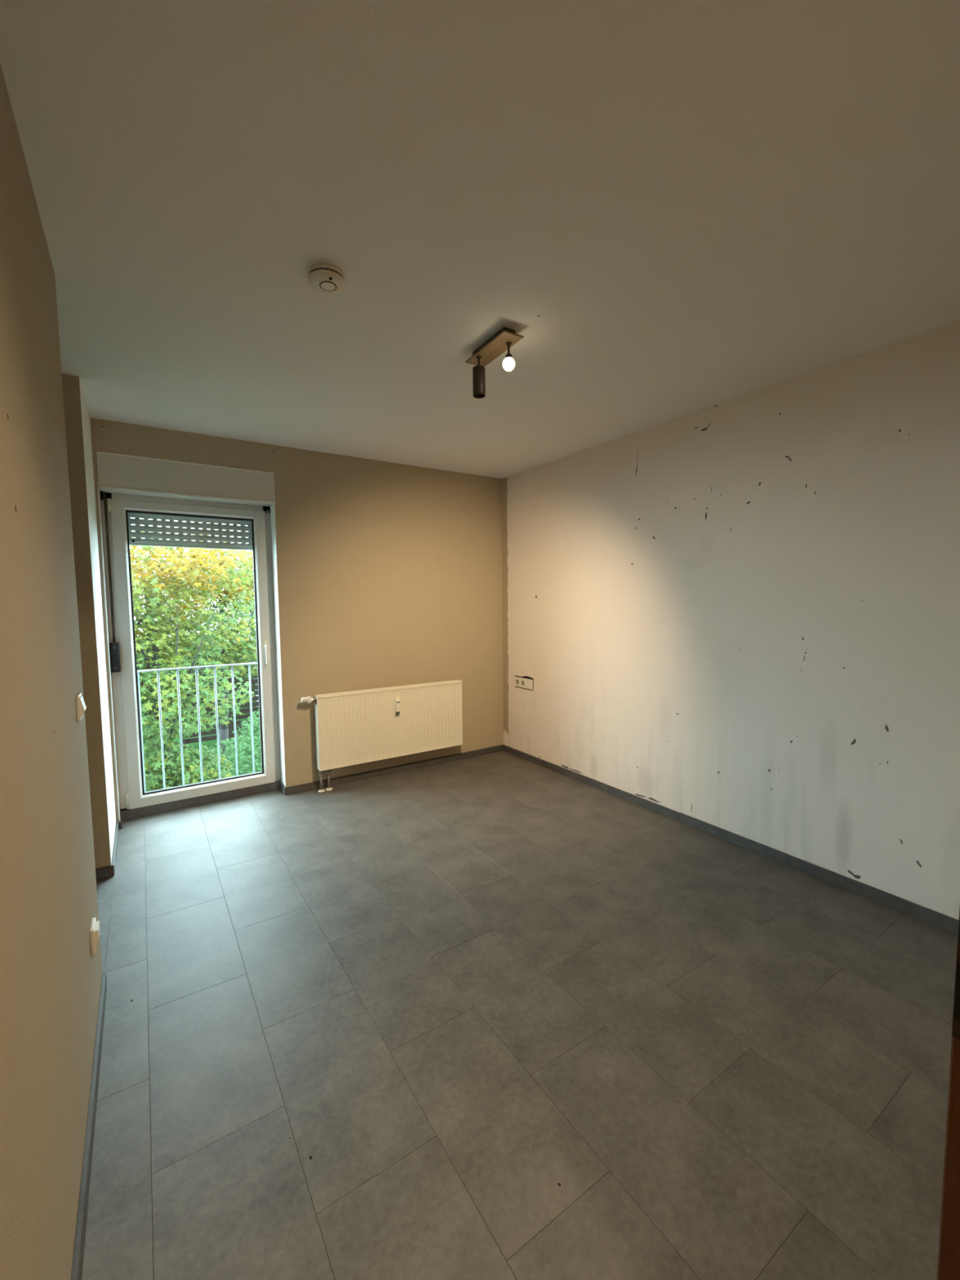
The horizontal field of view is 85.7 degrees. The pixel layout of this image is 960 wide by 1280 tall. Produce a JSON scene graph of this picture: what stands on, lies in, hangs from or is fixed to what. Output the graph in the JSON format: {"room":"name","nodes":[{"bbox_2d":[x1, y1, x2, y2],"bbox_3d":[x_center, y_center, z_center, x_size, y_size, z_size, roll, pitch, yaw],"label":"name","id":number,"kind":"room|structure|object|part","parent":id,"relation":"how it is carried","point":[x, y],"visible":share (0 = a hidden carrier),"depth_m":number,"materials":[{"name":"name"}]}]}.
{"room":"empty room","nodes":[
{"label":"empty room","id":0,"kind":"room"},
{"bbox_2d":[0,62,102,1279],"bbox_3d":[-0.872,0.117,0.901,0.121,2.550,2.118,-3,5,-33],"label":"wall","id":1,"kind":"structure","parent":0,"point":[51,978],"depth_m":1.03,"materials":[{"name":"beige paint"}]},
{"bbox_2d":[75,693,86,721],"bbox_3d":[-1.276,0.214,1.657,0.020,0.080,0.084,-3,5,-33],"label":"light switch","id":2,"kind":"object","parent":1,"relation":"attached to","point":[81,707],"visible":1,"depth_m":1.63,"materials":[{"name":"white plastic"}]},
{"bbox_2d":[75,693,83,721],"bbox_3d":[-1.281,0.214,1.654,0.009,0.080,0.084,-3,5,-33],"label":"switch plate","id":3,"kind":"object","parent":2,"relation":"attached to","point":[79,700],"depth_m":1.62,"materials":[{"name":"white plastic"}]},
{"bbox_2d":[71,972,106,1279],"bbox_3d":[-0.801,1.308,1.021,0.012,0.057,2.104,-3,5,-33],"label":"baseboard","id":4,"kind":"structure","parent":1,"relation":"attached to","point":[81,1226],"depth_m":1.29,"materials":[{"name":"grey tile"}]},
{"bbox_2d":[89,917,100,955],"bbox_3d":[-1.242,0.954,1.672,0.020,0.080,0.082,-3,5,-33],"label":"wall socket","id":5,"kind":"object","parent":1,"relation":"attached to","point":[95,926],"visible":1,"depth_m":1.65,"materials":[{"name":"white plastic"}]},
{"bbox_3d":[-1.246,0.955,1.669,0.010,0.080,0.082,-3,5,-33],"label":"socket plate","id":6,"kind":"part","parent":5,"relation":"part of","materials":[{"name":"white plastic"}]},
{"bbox_2d":[62,373,115,868],"bbox_3d":[-2.684,0.010,2.563,1.308,2.550,0.781,-3,5,-33],"label":"wall","id":7,"kind":"structure","parent":0,"point":[77,416],"depth_m":2.60,"materials":[{"name":"beige paint"}]},
{"bbox_2d":[95,864,114,879],"bbox_3d":[-2.450,1.226,2.325,1.320,0.056,0.012,-3,5,-33],"label":"baseboard","id":8,"kind":"structure","parent":7,"relation":"attached to","point":[106,871],"depth_m":2.66,"materials":[{"name":"grey tile"}]},
{"bbox_2d":[111,822,118,873],"bbox_3d":[-2.078,1.175,2.949,0.012,0.056,0.627,-3,5,-33],"label":"baseboard","id":9,"kind":"structure","parent":7,"relation":"attached to","point":[116,834],"depth_m":2.91,"materials":[{"name":"grey tile"}]},
{"bbox_2d":[89,417,503,822],"bbox_3d":[-1.590,-0.090,3.746,4.440,2.550,0.255,-3,5,-33],"label":"wall","id":10,"kind":"structure","parent":0,"point":[389,574],"depth_m":4.04,"materials":[{"name":"beige paint"}]},
{"bbox_2d":[97,488,119,821],"bbox_3d":[-2.271,0.116,3.167,0.005,2.040,0.015,-3,5,-33],"label":"trim","id":11,"kind":"structure","parent":10,"relation":"attached to","point":[97,489],"depth_m":3.16,"materials":[{"name":"white plastic"}]},
{"bbox_2d":[116,820,122,829],"bbox_3d":[-2.256,1.158,3.236,0.028,0.050,0.012,-3,5,-33],"label":"baseboard","id":12,"kind":"structure","parent":10,"relation":"attached to","point":[120,827],"depth_m":3.23,"materials":[{"name":"grey tile"}]},
{"bbox_2d":[96,451,274,506],"bbox_3d":[-1.917,-1.044,3.436,0.998,0.218,0.215,-3,5,-33],"label":"box","id":13,"kind":"object","parent":10,"relation":"attached to","point":[120,473],"visible":0.99,"depth_m":3.33,"materials":[{"name":"white plastic"}]},
{"bbox_3d":[-1.865,-1.141,3.349,0.997,0.012,0.019,-3,5,-33],"label":"rail","id":14,"kind":"part","parent":13,"relation":"part of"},
{"bbox_3d":[-1.898,-0.945,3.435,0.977,0.008,0.138,-3,5,-33],"label":"underside panel","id":15,"kind":"part","parent":13,"relation":"part of","materials":[{"name":"white plastic"}]},
{"bbox_3d":[-1.857,-0.939,3.366,0.985,0.016,0.022,-3,5,-33],"label":"rail","id":16,"kind":"part","parent":13,"relation":"part of","materials":[{"name":"white plastic"}]},
{"bbox_2d":[127,512,252,550],"bbox_3d":[-1.977,0.047,3.638,0.990,2.080,0.048,-3,5,-33],"label":"roller shutter","id":17,"kind":"object","parent":10,"relation":"attached to","point":[150,527],"visible":0.34,"depth_m":3.56,"materials":[{"name":"black plastic"}]},
{"bbox_2d":[99,491,280,820],"bbox_3d":[-1.955,0.168,3.663,1.122,2.255,0.312,-3,5,-33],"label":"door","id":18,"kind":"structure","parent":10,"relation":"in","point":[135,802],"depth_m":3.53,"materials":[{"name":"white plastic"}]},
{"bbox_2d":[103,492,120,672],"bbox_3d":[-2.317,-0.358,3.247,0.048,1.126,0.063,-3,5,-33],"label":"strap winder","id":19,"kind":"object","parent":18,"relation":"attached to","point":[114,646],"visible":1,"depth_m":3.26,"materials":[{"name":"black plastic"}]},
{"bbox_3d":[-2.014,0.642,3.796,1.122,0.901,0.080,-3,5,-33],"label":"balcony railing","id":20,"kind":"part","parent":18,"relation":"part of","materials":[{"name":"white metal"}]},
{"bbox_3d":[-2.049,0.198,3.761,1.060,0.010,0.040,-3,5,-33],"label":"handrail","id":21,"kind":"part","parent":18,"relation":"part of","materials":[{"name":"metal"}]},
{"bbox_3d":[-1.566,0.037,3.781,0.028,0.080,0.009,-3,5,-33],"label":"handle plate","id":22,"kind":"part","parent":18,"relation":"part of","materials":[{"name":"white plastic"}]},
{"bbox_3d":[-1.551,0.108,3.764,0.021,0.142,0.044,-3,5,-33],"label":"handle lever","id":23,"kind":"part","parent":18,"relation":"part of","materials":[{"name":"white plastic"}]},
{"bbox_2d":[270,476,285,786],"bbox_3d":[-1.471,-0.052,3.761,0.004,2.250,0.140,-3,5,-33],"label":"trim","id":24,"kind":"structure","parent":10,"relation":"attached to","point":[273,506],"depth_m":3.76,"materials":[{"name":"white paint"}]},
{"bbox_2d":[280,782,286,795],"bbox_3d":[-1.459,1.102,3.839,0.012,0.056,0.152,-3,5,-33],"label":"baseboard reveal","id":25,"kind":"structure","parent":10,"relation":"attached to","point":[282,788],"depth_m":3.82,"materials":[{"name":"grey tile"}]},
{"bbox_2d":[301,680,462,792],"bbox_3d":[-0.732,0.737,4.121,1.324,0.726,0.156,-3,5,-33],"label":"radiator","id":26,"kind":"object","parent":10,"relation":"attached to","point":[353,727],"visible":1,"depth_m":4.05,"materials":[{"name":"white metal"}]},
{"bbox_3d":[-1.193,0.681,3.792,0.004,0.550,0.059,-3,5,-33],"label":"panel","id":27,"kind":"part","parent":26,"relation":"part of","materials":[{"name":"white metal"}]},
{"bbox_2d":[286,744,503,795],"bbox_3d":[-0.600,1.057,4.316,1.950,0.057,0.012,-3,5,-33],"label":"baseboard","id":28,"kind":"structure","parent":10,"relation":"attached to","point":[366,775],"depth_m":4.23,"materials":[{"name":"grey tile"}]},
{"bbox_2d":[0,0,959,478],"bbox_3d":[-0.020,-1.260,1.098,4.590,0.151,6.400,-3,5,-33],"label":"ceiling","id":29,"kind":"structure","parent":0,"point":[677,208],"depth_m":1.43,"materials":[{"name":"white paint"}]},
{"bbox_2d":[308,262,345,294],"bbox_3d":[-0.513,-1.205,1.737,0.120,0.046,0.120,-3,5,-33],"label":"smoke detector","id":30,"kind":"object","parent":29,"relation":"attached to","point":[326,278],"visible":1,"depth_m":1.71,"materials":[{"name":"white plastic"}]},
{"bbox_2d":[465,326,523,398],"bbox_3d":[0.057,-1.167,2.207,0.107,0.204,0.313,-3,5,-33],"label":"ceiling lamp","id":31,"kind":"object","parent":29,"relation":"attached to","point":[505,338],"visible":1,"depth_m":2.21,"materials":[{"name":"brown wood"}]},
{"bbox_3d":[-0.005,-1.210,2.256,0.024,0.048,0.024,-3,5,-33],"label":"spot arm","id":32,"kind":"part","parent":31,"relation":"part of","materials":[{"name":"brown metal"}]},
{"bbox_3d":[-0.004,-1.128,2.262,0.055,0.120,0.055,-3,5,-33],"label":"lamp shade","id":33,"kind":"part","parent":31,"relation":"part of","materials":[{"name":"brown metal"}]},
{"bbox_3d":[0.119,-1.201,2.140,0.024,0.050,0.024,-3,5,-33],"label":"spot arm","id":34,"kind":"part","parent":31,"relation":"part of","materials":[{"name":"brown metal"}]},
{"bbox_3d":[0.119,-1.144,2.145,0.051,0.054,0.051,-3,5,-33],"label":"lit bulb","id":35,"kind":"part","parent":31,"relation":"part of","materials":[{"name":"white glass"}]},
{"bbox_2d":[81,751,958,1279],"bbox_3d":[0.101,1.381,1.288,4.440,0.152,6.280,-3,5,-33],"label":"floor","id":36,"kind":"structure","parent":0,"point":[502,1015],"depth_m":1.63,"materials":[{"name":"grey tile"}]},
{"bbox_2d":[502,320,959,919],"bbox_3d":[1.202,-0.091,3.398,0.151,2.550,4.036,-3,5,-33],"label":"wall","id":37,"kind":"structure","parent":0,"point":[740,615],"depth_m":2.72,"materials":[{"name":"white paint"}]},
{"bbox_2d":[515,675,533,690],"bbox_3d":[0.383,0.370,4.544,0.016,0.115,0.257,-3,5,-33],"label":"wall socket","id":38,"kind":"object","parent":37,"relation":"attached to","point":[525,682],"visible":1,"depth_m":4.53,"materials":[{"name":"beige plastic"}]},
{"bbox_2d":[502,744,959,933],"bbox_3d":[1.234,1.115,3.308,0.012,0.057,3.712,-3,5,-33],"label":"baseboard","id":39,"kind":"structure","parent":37,"relation":"attached to","point":[945,922],"depth_m":2.78,"materials":[{"name":"grey tile"}]},
{"bbox_3d":[0.496,0.139,0.434,4.589,2.550,0.164,-3,5,-33],"label":"wall","id":40,"kind":"structure","parent":0,"visible":0},
{"bbox_2d":[936,908,959,1279],"bbox_3d":[0.196,0.367,0.245,0.910,2.030,0.176,-3,5,-33],"label":"door","id":41,"kind":"structure","parent":40,"relation":"in","point":[948,1254],"depth_m":0.57,"materials":[{"name":"brown wood"}]},
{"bbox_3d":[0.540,0.313,0.510,0.002,0.240,0.104,-3,5,-33],"label":"strike plate","id":42,"kind":"part","parent":41,"relation":"part of","materials":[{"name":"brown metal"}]},
{"label":"outside","id":43,"kind":"structure","parent":0,"visible":0},
{"bbox_2d":[142,667,262,784],"bbox_3d":[-11.355,1.736,19.386,30.000,0.150,35.400,-3,5,-33],"label":"ground","id":44,"kind":"structure","parent":43,"point":[210,743],"depth_m":11.15,"materials":[{"name":"green plant"}]},
{"bbox_2d":[129,531,255,791],"bbox_3d":[-4.511,0.572,6.710,3.338,3.945,2.097,-4,5,-36],"label":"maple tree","id":45,"kind":"object","parent":44,"relation":"on","point":[158,633],"visible":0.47,"depth_m":6.69,"materials":[{"name":"green plant"}]},
{"bbox_2d":[130,540,257,763],"bbox_3d":[-5.053,0.040,9.506,3.104,4.611,2.087,-3,5,-33],"label":"tree","id":46,"kind":"object","parent":44,"relation":"on","point":[242,654],"visible":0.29,"depth_m":9.35,"materials":[{"name":"green plant"}]},
{"bbox_2d":[139,638,257,720],"bbox_3d":[-7.115,0.959,13.986,7.222,2.559,1.373,-3,5,-33],"label":"hedge","id":47,"kind":"object","parent":44,"relation":"on","point":[167,673],"visible":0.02,"depth_m":13.49,"materials":[{"name":"green plant"}]},
{"bbox_2d":[175,649,260,749],"bbox_3d":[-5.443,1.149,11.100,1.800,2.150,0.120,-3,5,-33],"label":"hedge","id":48,"kind":"object","parent":44,"relation":"on","point":[231,728],"visible":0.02,"depth_m":11.13,"materials":[{"name":"green plant"}]},
{"bbox_3d":[-6.143,1.192,10.620,0.100,2.150,0.080,-3,5,-33],"label":"post","id":49,"kind":"part","parent":48,"relation":"part of","materials":[{"name":"grey metal"}]},
{"bbox_3d":[-5.391,1.147,11.111,0.100,2.150,0.080,-3,5,-33],"label":"post","id":50,"kind":"part","parent":48,"relation":"part of","materials":[{"name":"grey metal"}]},
{"bbox_2d":[192,710,262,783],"bbox_3d":[-3.622,1.804,8.219,1.134,1.275,1.916,1,4,17],"label":"round bush","id":51,"kind":"object","parent":44,"relation":"on","point":[242,757],"visible":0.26,"depth_m":8.07,"materials":[{"name":"green plant"}]},
{"bbox_2d":[217,524,259,718],"bbox_3d":[-5.454,-0.889,12.547,1.924,6.005,1.822,-4,5,-37],"label":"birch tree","id":52,"kind":"object","parent":44,"relation":"on","point":[255,637],"visible":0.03,"depth_m":12.41,"materials":[{"name":"green plant"}]}
]}

